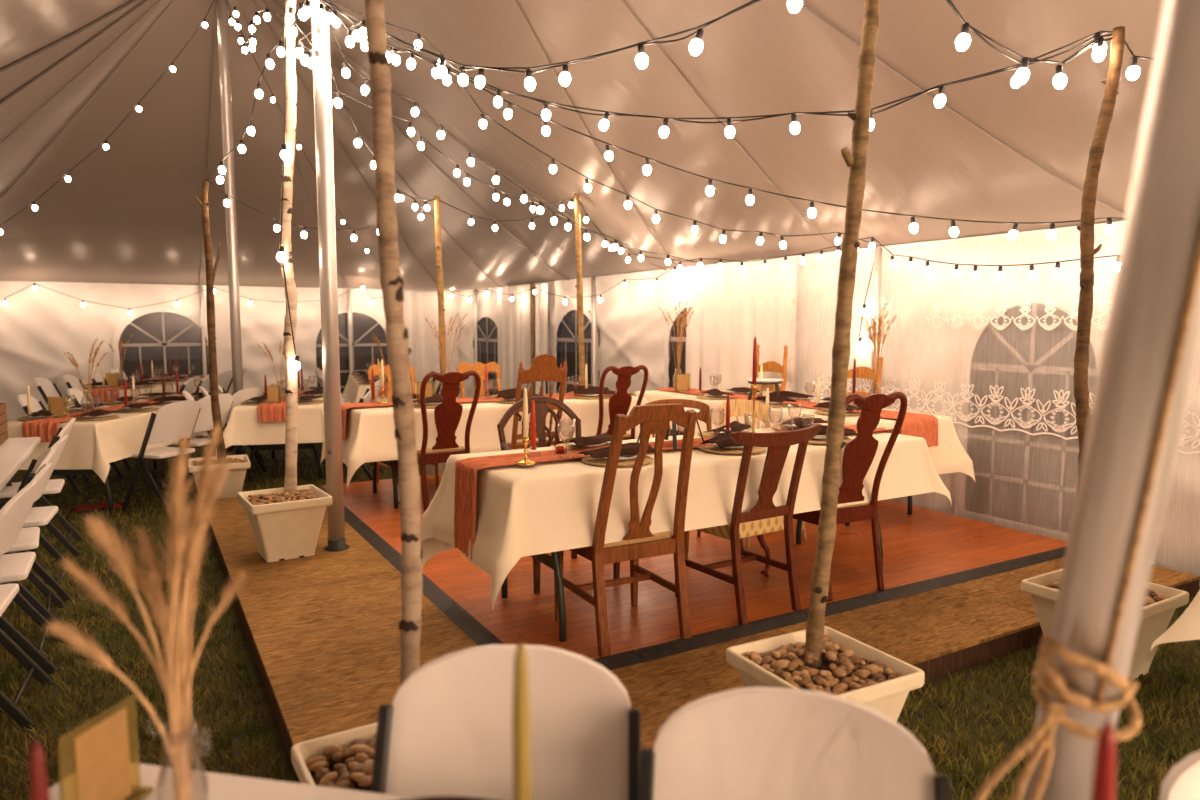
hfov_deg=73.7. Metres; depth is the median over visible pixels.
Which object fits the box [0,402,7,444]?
wooden crate
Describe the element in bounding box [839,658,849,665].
pebble
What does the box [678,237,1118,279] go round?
string lights
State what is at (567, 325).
window
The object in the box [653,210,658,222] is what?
socket
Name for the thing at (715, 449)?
placemat
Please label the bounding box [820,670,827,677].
pebble
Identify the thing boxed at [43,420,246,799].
dried pampas grass
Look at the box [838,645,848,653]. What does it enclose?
pebble
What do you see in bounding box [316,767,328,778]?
pebble
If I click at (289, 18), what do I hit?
bulb
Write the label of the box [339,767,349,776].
pebble
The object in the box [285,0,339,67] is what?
string lights
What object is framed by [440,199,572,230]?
string lights
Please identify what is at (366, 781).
pebble
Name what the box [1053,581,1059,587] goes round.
pebble
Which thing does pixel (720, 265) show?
socket
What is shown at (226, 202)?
socket
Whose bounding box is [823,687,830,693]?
pebble
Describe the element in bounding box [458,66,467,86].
bulb
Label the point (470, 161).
bulb
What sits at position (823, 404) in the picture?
cloth napkin
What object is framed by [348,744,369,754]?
pebble
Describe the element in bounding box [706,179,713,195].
bulb
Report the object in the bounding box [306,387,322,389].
cloth napkin
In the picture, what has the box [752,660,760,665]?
pebble
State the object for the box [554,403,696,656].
dining chair
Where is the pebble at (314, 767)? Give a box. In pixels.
[309,761,329,771]
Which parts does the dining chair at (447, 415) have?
leg, rail, post, crest rail, post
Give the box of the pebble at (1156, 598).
[1152,596,1164,601]
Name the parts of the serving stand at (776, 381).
leg, ring frame, platter, leg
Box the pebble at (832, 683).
[828,680,837,687]
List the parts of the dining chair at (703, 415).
crest rail, leg, post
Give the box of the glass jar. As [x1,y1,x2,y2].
[155,719,208,799]
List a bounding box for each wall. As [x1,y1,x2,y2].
[0,283,460,420]
[457,235,1199,586]
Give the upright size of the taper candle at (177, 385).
0.282 m
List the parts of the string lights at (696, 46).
cord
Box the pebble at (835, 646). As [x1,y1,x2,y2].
[831,644,838,650]
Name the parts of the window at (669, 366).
frame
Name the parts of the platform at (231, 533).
joist frame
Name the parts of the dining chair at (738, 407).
post, crest rail, leg, leg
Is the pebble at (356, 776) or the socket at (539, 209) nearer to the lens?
the pebble at (356, 776)
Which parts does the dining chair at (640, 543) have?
leg, rail, post, leg, crest rail, post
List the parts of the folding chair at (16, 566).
seat, backrest, leg, frame, leg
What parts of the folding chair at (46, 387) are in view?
frame, backrest, frame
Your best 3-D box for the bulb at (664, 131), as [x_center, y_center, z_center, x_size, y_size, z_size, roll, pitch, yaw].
[0.326,-1.383,4.076,0.049,0.094,0.050,-3,6,-30]
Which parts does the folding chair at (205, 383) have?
frame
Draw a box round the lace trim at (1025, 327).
[813,299,1199,453]
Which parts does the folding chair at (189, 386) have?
frame, backrest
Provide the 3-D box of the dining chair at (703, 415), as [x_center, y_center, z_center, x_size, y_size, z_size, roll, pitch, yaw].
[0.558,0.468,4.934,0.540,0.913,0.495,-4,6,-34]
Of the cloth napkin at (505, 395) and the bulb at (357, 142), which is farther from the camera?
the cloth napkin at (505, 395)
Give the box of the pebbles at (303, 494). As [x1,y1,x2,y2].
[192,458,317,504]
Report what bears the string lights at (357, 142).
hanging from the tent pole at (322, 93)
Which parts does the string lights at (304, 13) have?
cord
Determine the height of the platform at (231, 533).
0.112 m
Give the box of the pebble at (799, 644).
[793,642,805,647]
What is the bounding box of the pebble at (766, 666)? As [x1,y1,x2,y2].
[761,664,770,670]
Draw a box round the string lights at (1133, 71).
[1125,41,1153,79]
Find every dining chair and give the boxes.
[367,364,438,485]
[395,371,480,511]
[457,362,501,397]
[507,354,567,449]
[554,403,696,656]
[589,365,647,439]
[644,399,743,558]
[675,424,821,624]
[719,399,806,548]
[756,344,787,392]
[756,391,906,600]
[846,357,882,396]
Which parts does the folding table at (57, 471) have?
leg, leg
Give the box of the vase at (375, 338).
[372,335,388,365]
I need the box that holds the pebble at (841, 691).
[832,688,844,693]
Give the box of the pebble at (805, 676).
[799,673,811,680]
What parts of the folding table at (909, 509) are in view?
leg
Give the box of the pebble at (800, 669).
[798,666,809,671]
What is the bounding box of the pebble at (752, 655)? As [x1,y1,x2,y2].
[750,653,762,658]
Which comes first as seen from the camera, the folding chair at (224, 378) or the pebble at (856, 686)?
the pebble at (856, 686)
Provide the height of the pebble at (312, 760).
0.032 m
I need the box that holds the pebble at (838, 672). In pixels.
[833,668,846,677]
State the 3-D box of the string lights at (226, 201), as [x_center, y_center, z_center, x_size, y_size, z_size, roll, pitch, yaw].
[-2.354,-1.657,7.037,2.009,0.497,0.050,-4,7,-37]
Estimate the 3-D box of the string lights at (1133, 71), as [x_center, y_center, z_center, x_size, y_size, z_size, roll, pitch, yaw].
[3.000,-1.251,2.996,1.813,0.539,0.059,3,6,29]
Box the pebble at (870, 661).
[867,659,875,663]
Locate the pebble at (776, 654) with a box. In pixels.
[773,650,779,658]
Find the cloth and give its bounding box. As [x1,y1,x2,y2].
[70,502,123,512]
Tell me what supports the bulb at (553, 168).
attached to the string lights at (482, 123)
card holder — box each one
[47,397,67,417]
[57,694,152,799]
[106,373,119,386]
[264,385,281,402]
[376,374,387,381]
[416,382,434,402]
[674,373,689,390]
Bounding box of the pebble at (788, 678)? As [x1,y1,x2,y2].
[785,676,793,681]
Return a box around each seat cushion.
[417,446,464,453]
[604,531,671,547]
[696,516,783,539]
[837,502,869,508]
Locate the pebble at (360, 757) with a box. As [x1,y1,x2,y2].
[354,753,369,762]
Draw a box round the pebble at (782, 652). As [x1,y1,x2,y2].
[778,649,787,657]
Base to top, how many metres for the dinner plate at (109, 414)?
0.017 m
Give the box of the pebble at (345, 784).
[335,780,354,789]
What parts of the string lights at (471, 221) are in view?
cord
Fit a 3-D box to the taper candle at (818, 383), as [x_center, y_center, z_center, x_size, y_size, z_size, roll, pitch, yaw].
[1.610,-0.058,5.892,0.072,0.262,0.072,-3,6,-30]
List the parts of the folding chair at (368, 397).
leg, backrest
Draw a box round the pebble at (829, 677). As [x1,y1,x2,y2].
[825,675,833,680]
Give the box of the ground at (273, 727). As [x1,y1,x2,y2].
[0,352,1199,799]
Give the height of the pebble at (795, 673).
0.024 m
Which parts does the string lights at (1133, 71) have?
cord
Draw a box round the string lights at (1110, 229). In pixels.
[325,0,1124,239]
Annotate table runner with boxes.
[22,394,192,442]
[91,375,186,401]
[258,389,308,421]
[341,391,635,440]
[375,377,387,395]
[454,425,892,559]
[654,387,937,446]
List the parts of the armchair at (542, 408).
post, arm, leg, crest rail, post, leg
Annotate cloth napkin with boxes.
[21,409,53,417]
[67,403,110,408]
[72,409,115,416]
[84,382,105,385]
[110,396,143,401]
[118,403,156,408]
[123,382,156,385]
[134,375,156,378]
[138,392,175,395]
[143,379,172,381]
[150,396,185,401]
[168,375,185,378]
[246,397,264,401]
[298,390,322,394]
[298,396,318,399]
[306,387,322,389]
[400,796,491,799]
[413,395,442,403]
[489,388,528,394]
[495,393,538,398]
[556,433,611,446]
[568,385,608,390]
[574,388,615,393]
[577,442,653,457]
[700,435,735,447]
[701,388,732,395]
[706,421,751,433]
[727,387,759,392]
[751,396,796,402]
[769,391,813,397]
[779,417,827,427]
[789,425,856,434]
[812,402,860,410]
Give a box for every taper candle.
[27,385,35,418]
[29,733,49,799]
[100,364,105,387]
[122,380,128,411]
[132,375,135,400]
[139,362,141,381]
[151,360,154,378]
[162,373,165,396]
[168,360,171,377]
[176,371,181,395]
[262,375,268,403]
[297,370,299,387]
[300,368,304,390]
[372,368,374,398]
[378,359,388,403]
[482,364,489,398]
[513,634,530,799]
[516,385,535,465]
[529,397,540,455]
[585,364,587,388]
[696,366,703,394]
[722,392,729,433]
[751,335,756,432]
[759,363,762,395]
[761,388,772,429]
[813,376,819,409]
[852,358,855,405]
[1091,712,1115,799]
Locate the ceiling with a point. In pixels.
(72, 71)
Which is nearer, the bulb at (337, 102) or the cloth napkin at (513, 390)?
the bulb at (337, 102)
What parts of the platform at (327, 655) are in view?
joist frame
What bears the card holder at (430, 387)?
on the table runner at (344, 407)
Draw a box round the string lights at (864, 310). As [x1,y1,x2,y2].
[856,262,873,348]
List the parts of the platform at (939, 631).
joist frame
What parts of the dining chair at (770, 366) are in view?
post, post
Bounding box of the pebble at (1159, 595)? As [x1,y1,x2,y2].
[1158,593,1166,598]
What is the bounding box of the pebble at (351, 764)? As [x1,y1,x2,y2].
[348,761,357,769]
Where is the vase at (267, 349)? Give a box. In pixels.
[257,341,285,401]
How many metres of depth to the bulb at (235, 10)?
7.80 m
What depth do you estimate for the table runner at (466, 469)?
3.63 m
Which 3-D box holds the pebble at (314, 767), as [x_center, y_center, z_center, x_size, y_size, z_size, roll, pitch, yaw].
[-0.745,0.976,2.132,0.035,0.029,0.058,3,6,29]
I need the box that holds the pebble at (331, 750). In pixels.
[323,745,342,757]
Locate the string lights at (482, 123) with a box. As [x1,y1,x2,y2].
[327,0,870,248]
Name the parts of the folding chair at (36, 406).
backrest, frame, frame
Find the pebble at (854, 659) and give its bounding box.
[848,656,859,664]
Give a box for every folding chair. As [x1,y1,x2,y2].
[0,418,83,556]
[0,463,64,673]
[0,483,53,729]
[3,435,76,600]
[4,447,65,628]
[6,420,50,499]
[17,394,90,493]
[34,378,67,404]
[63,374,85,389]
[67,388,131,479]
[89,371,105,382]
[110,369,129,379]
[122,400,199,511]
[163,393,232,491]
[167,376,199,449]
[182,391,215,486]
[195,375,209,392]
[199,386,254,472]
[218,370,231,393]
[218,384,264,462]
[223,387,267,471]
[226,368,245,394]
[314,367,345,397]
[316,375,322,445]
[343,388,383,479]
[363,383,380,465]
[364,380,380,396]
[371,644,640,799]
[428,366,439,381]
[434,369,446,393]
[639,687,951,799]
[1159,750,1199,799]
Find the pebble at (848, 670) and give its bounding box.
[844,668,851,673]
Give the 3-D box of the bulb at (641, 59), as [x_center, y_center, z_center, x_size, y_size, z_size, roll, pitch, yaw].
[0.165,-1.348,3.139,0.050,0.094,0.049,-3,6,-30]
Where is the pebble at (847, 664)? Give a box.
[842,661,854,669]
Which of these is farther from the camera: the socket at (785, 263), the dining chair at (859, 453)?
the socket at (785, 263)
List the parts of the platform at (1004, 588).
joist frame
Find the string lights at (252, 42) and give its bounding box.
[225,0,305,52]
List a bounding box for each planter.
[188,455,250,499]
[237,485,331,561]
[291,722,377,791]
[426,463,445,474]
[726,626,924,721]
[1021,569,1188,679]
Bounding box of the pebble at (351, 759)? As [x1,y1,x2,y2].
[345,757,353,764]
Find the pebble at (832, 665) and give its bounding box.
[829,663,836,670]
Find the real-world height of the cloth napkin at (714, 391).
0.047 m
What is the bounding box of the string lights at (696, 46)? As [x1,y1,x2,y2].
[321,0,801,90]
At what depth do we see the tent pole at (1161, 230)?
0.89 m
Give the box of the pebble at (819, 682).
[816,678,825,686]
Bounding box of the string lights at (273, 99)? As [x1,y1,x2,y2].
[227,0,378,262]
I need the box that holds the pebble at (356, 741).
[352,740,365,745]
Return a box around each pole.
[199,286,206,375]
[216,0,248,454]
[311,0,348,551]
[347,289,352,374]
[473,289,477,370]
[530,283,534,393]
[591,277,595,385]
[870,247,881,393]
[1022,0,1199,799]
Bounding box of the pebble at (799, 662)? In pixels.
[793,659,803,666]
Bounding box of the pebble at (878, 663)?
[873,661,885,668]
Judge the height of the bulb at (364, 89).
0.094 m
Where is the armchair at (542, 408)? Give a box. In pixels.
[497,396,619,593]
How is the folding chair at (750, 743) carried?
on the ground at (273, 727)
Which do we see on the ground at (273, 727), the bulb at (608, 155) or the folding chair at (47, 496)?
the folding chair at (47, 496)
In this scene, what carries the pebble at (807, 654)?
on the planter at (888, 698)
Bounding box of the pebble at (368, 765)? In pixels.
[363,759,373,775]
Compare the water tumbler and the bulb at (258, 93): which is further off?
the bulb at (258, 93)
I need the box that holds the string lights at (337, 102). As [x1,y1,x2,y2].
[331,71,575,213]
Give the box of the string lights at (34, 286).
[3,283,382,314]
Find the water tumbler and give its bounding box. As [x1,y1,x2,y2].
[744,413,756,429]
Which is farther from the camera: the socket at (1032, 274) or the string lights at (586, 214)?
the string lights at (586, 214)
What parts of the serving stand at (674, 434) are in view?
leg, leg, platter, leg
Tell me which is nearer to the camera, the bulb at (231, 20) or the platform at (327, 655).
the platform at (327, 655)
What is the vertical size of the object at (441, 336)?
0.719 m
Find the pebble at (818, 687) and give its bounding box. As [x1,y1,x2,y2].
[816,685,823,690]
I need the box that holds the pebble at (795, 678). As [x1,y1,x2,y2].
[792,676,801,681]
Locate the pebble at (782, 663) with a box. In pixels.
[776,659,789,668]
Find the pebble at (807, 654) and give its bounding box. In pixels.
[804,651,812,658]
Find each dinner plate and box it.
[23,415,56,417]
[71,406,104,409]
[78,413,113,417]
[114,400,141,402]
[121,406,152,409]
[127,384,150,386]
[157,400,185,402]
[247,400,265,402]
[298,398,318,401]
[301,393,322,395]
[417,402,441,404]
[568,442,605,446]
[582,394,603,396]
[604,454,636,459]
[704,394,726,396]
[711,429,744,434]
[713,443,743,448]
[731,391,748,393]
[759,400,782,403]
[785,424,814,427]
[811,435,825,439]
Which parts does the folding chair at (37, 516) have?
seat, leg, leg, backrest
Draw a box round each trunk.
[194,179,225,461]
[279,0,297,498]
[365,0,422,685]
[434,196,445,390]
[574,193,584,384]
[803,0,878,666]
[1073,26,1124,479]
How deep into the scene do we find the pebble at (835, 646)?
2.86 m
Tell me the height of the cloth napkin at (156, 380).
0.030 m
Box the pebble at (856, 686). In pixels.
[852,683,862,689]
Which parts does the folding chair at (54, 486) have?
seat, frame, leg, leg, backrest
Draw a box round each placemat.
[17,417,50,420]
[67,407,104,411]
[75,415,119,419]
[106,401,145,404]
[115,407,158,411]
[127,385,154,387]
[141,395,173,398]
[241,401,269,404]
[298,400,323,403]
[414,403,438,407]
[497,400,514,402]
[554,442,609,450]
[574,395,610,398]
[581,455,653,465]
[697,395,733,398]
[697,431,750,437]
[699,443,765,453]
[765,402,791,406]
[772,425,796,430]
[808,437,851,443]
[815,410,860,415]
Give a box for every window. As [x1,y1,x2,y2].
[112,307,208,379]
[311,308,388,393]
[471,313,497,397]
[554,306,599,393]
[664,300,686,432]
[954,293,1103,536]
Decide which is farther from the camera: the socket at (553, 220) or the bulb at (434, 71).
the socket at (553, 220)
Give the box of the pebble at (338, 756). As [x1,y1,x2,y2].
[332,752,342,760]
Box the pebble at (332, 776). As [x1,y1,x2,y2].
[319,772,336,785]
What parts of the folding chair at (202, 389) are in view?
backrest, frame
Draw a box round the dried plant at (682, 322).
[658,302,693,388]
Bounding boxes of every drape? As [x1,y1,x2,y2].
[407,291,453,381]
[497,285,530,390]
[535,283,548,394]
[686,258,796,395]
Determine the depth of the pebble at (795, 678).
2.62 m
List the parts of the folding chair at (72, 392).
backrest, frame, frame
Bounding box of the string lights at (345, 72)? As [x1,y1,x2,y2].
[329,24,698,264]
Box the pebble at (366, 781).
[358,775,371,786]
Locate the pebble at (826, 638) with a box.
[823,635,829,640]
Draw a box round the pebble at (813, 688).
[810,685,817,690]
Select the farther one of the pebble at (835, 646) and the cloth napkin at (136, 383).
the cloth napkin at (136, 383)
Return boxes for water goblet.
[558,421,573,457]
[560,418,575,452]
[710,408,724,436]
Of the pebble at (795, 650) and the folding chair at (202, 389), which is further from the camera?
the folding chair at (202, 389)
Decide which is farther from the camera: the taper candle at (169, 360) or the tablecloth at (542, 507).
the taper candle at (169, 360)
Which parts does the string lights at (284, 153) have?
cord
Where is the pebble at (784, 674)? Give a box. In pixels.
[782,672,790,678]
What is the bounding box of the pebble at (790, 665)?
[786,662,797,669]
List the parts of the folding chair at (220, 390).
backrest, leg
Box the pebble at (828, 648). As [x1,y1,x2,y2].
[825,646,834,652]
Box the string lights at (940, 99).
[323,0,1112,137]
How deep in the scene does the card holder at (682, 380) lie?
7.48 m
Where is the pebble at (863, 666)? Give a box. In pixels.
[860,665,870,671]
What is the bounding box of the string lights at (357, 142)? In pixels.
[319,57,435,201]
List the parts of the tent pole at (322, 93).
foot plate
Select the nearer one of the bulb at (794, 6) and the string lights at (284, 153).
the bulb at (794, 6)
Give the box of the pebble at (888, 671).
[885,668,894,675]
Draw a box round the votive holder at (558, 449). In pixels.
[555,446,566,453]
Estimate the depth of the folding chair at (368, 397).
7.73 m
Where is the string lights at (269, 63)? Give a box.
[207,28,284,183]
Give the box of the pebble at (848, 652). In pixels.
[843,649,853,655]
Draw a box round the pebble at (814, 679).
[812,676,822,683]
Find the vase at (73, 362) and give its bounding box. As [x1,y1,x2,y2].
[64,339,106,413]
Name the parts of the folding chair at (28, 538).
seat, frame, leg, leg, backrest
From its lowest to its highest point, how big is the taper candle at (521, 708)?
0.382 m
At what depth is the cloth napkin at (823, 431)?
4.36 m
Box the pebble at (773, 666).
[771,664,780,669]
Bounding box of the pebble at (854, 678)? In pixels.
[850,675,859,681]
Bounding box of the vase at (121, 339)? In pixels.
[105,335,132,385]
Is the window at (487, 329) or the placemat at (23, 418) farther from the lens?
the window at (487, 329)
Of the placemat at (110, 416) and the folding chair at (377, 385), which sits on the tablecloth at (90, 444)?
the placemat at (110, 416)
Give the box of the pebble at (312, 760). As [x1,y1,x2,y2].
[305,756,327,771]
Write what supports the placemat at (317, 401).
on the tablecloth at (243, 427)
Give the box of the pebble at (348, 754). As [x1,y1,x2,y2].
[342,751,354,758]
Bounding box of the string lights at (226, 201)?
[207,180,429,240]
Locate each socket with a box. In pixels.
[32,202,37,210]
[65,173,70,181]
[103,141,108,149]
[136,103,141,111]
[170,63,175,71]
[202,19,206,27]
[217,172,223,183]
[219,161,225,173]
[224,195,229,206]
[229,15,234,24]
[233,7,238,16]
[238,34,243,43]
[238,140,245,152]
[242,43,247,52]
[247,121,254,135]
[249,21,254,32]
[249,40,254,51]
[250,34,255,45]
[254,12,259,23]
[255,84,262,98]
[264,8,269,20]
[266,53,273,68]
[274,220,279,231]
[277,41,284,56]
[277,246,284,261]
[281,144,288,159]
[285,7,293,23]
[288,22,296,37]
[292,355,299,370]
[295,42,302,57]
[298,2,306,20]
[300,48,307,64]
[301,227,306,237]
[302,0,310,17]
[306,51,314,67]
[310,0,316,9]
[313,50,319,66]
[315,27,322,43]
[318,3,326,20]
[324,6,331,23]
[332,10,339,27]
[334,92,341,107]
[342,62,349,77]
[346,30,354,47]
[351,231,356,240]
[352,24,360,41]
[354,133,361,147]
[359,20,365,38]
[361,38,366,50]
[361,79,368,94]
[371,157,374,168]
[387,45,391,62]
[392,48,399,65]
[396,190,399,201]
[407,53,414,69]
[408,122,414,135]
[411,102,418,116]
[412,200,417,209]
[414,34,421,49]
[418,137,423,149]
[418,210,423,219]
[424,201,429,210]
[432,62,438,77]
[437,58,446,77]
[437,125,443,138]
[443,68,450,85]
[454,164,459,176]
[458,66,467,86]
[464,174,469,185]
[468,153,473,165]
[469,215,473,224]
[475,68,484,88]
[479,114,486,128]
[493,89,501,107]
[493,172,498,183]
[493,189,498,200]
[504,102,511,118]
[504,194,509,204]
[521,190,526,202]
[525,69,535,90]
[530,202,535,211]
[537,202,542,213]
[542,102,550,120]
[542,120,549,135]
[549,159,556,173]
[551,213,556,224]
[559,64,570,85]
[565,219,570,230]
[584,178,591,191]
[584,229,589,240]
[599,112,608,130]
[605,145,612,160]
[612,240,617,249]
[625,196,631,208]
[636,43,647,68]
[638,251,643,260]
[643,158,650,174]
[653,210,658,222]
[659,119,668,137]
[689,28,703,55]
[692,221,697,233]
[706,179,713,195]
[718,259,722,268]
[720,230,725,242]
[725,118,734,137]
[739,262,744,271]
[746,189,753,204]
[757,232,762,244]
[761,260,766,269]
[780,236,785,248]
[782,257,787,266]
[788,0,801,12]
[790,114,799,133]
[800,253,805,263]
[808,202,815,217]
[817,250,823,261]
[835,233,840,244]
[835,246,840,257]
[856,337,861,348]
[861,304,866,315]
[869,238,874,249]
[870,110,873,130]
[890,255,895,267]
[906,257,912,269]
[909,217,917,232]
[924,261,931,273]
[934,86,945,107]
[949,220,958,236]
[952,265,959,277]
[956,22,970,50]
[971,265,978,278]
[996,266,1003,279]
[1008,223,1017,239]
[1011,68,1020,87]
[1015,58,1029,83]
[1029,265,1036,279]
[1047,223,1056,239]
[1052,262,1060,277]
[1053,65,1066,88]
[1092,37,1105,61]
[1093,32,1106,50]
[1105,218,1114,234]
[1112,256,1117,271]
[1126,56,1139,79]
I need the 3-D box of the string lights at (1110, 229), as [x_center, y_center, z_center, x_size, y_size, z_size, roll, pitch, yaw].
[0.745,-1.635,4.586,4.809,1.445,0.055,0,5,4]
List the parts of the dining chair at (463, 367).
post, crest rail, post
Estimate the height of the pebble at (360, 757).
0.040 m
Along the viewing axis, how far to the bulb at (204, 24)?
8.74 m
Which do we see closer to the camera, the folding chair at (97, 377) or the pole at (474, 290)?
the folding chair at (97, 377)
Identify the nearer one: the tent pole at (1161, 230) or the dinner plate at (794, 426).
the tent pole at (1161, 230)
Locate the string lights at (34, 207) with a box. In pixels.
[0,0,213,234]
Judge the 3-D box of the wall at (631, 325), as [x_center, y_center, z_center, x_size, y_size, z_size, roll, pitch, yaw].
[2.098,-0.198,6.881,0.120,2.150,19.000,-3,6,-30]
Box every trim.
[0,221,1124,295]
[317,485,503,645]
[592,546,1066,670]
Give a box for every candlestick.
[378,388,388,403]
[516,437,535,465]
[751,384,756,432]
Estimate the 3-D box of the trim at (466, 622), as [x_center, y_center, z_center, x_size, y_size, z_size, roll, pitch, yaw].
[-1.341,0.928,4.985,0.083,0.026,4.388,-3,6,-30]
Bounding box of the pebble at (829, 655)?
[825,651,836,661]
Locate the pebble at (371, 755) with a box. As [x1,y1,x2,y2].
[369,751,374,758]
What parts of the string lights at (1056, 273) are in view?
cord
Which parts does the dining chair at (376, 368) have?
post, crest rail, post, leg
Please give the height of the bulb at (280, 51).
0.094 m
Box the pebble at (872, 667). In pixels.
[867,664,879,671]
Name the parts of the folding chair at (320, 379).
backrest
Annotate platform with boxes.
[204,497,397,614]
[238,571,489,783]
[610,629,784,751]
[777,584,1042,682]
[948,557,1199,614]
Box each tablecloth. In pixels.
[7,399,206,482]
[67,377,204,409]
[216,393,344,453]
[320,394,655,489]
[342,374,415,402]
[421,424,951,609]
[634,388,975,482]
[1150,590,1199,651]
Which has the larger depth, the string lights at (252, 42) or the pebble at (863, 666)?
the string lights at (252, 42)
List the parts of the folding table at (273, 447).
leg, leg, leg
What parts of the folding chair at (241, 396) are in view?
backrest, leg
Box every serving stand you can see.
[526,381,564,395]
[637,407,703,449]
[746,378,783,402]
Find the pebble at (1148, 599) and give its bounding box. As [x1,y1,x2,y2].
[1145,597,1154,603]
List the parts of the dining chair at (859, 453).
leg, rail, post, crest rail, post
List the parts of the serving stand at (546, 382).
leg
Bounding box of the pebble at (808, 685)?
[805,683,813,688]
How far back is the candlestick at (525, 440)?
3.54 m
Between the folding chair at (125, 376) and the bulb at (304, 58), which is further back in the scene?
the folding chair at (125, 376)
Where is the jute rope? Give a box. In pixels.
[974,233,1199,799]
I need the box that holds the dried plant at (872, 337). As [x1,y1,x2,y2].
[860,302,895,411]
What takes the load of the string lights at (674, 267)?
attached to the wall at (631, 325)
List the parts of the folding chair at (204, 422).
frame, seat, backrest, frame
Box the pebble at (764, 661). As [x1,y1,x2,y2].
[760,659,771,664]
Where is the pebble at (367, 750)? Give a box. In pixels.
[356,747,374,755]
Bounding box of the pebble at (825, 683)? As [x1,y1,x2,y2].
[822,681,830,687]
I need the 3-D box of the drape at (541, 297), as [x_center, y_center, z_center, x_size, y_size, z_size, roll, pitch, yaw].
[-0.858,-0.683,11.836,0.060,2.050,0.480,-3,6,-30]
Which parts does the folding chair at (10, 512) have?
seat, leg, backrest, leg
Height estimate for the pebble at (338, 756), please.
0.024 m
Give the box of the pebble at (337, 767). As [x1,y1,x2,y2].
[334,763,349,773]
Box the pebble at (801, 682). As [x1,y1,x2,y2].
[796,679,807,686]
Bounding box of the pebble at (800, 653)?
[797,650,804,656]
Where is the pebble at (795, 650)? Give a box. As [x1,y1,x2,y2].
[791,648,799,656]
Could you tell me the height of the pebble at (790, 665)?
0.028 m
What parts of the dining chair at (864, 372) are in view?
post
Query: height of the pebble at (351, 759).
0.028 m
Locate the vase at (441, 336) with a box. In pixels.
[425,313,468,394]
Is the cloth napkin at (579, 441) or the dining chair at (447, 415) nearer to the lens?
the cloth napkin at (579, 441)
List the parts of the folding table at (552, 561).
leg, leg, leg, leg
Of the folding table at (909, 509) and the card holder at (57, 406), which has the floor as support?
the folding table at (909, 509)
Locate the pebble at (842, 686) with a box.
[832,684,846,690]
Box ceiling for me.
[0,0,1163,292]
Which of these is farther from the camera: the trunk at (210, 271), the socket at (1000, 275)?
the trunk at (210, 271)
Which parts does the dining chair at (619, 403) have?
post, crest rail, post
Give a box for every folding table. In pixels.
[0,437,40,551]
[49,764,413,799]
[51,459,156,510]
[248,443,321,481]
[373,460,397,508]
[501,502,882,641]
[671,433,912,525]
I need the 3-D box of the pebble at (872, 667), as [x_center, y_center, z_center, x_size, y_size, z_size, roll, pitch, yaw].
[0.911,0.904,2.688,0.053,0.028,0.036,0,5,0]
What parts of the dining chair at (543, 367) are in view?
post, seat, rail, rail, crest rail, post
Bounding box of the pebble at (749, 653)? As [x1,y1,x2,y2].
[747,651,759,656]
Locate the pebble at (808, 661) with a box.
[804,658,812,663]
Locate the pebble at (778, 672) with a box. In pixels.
[774,669,783,676]
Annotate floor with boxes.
[321,474,1067,659]
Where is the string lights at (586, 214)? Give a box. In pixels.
[580,202,692,262]
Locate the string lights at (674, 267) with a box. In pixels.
[451,266,676,303]
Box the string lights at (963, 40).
[946,0,1112,88]
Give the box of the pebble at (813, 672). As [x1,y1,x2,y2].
[807,668,819,676]
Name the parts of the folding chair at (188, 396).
backrest, seat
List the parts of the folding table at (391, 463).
leg, leg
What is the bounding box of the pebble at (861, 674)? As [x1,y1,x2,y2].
[854,670,867,678]
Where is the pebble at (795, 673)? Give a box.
[792,670,799,675]
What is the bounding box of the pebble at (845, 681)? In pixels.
[841,679,850,683]
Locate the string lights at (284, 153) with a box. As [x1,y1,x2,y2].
[277,37,299,370]
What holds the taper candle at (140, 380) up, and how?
on the table runner at (112, 392)
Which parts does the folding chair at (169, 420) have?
frame, leg, seat, backrest, frame, leg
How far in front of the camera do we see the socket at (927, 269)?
5.76 m
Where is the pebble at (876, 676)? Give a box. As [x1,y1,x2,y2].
[871,673,885,680]
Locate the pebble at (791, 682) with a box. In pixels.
[787,681,800,688]
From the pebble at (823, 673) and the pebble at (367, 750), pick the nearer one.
the pebble at (367, 750)
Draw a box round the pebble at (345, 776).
[334,771,354,784]
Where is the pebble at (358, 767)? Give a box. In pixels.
[349,763,363,773]
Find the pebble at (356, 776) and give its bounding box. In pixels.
[350,772,366,781]
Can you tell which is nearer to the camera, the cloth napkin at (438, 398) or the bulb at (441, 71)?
the bulb at (441, 71)
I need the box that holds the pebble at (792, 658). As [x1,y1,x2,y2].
[789,656,799,661]

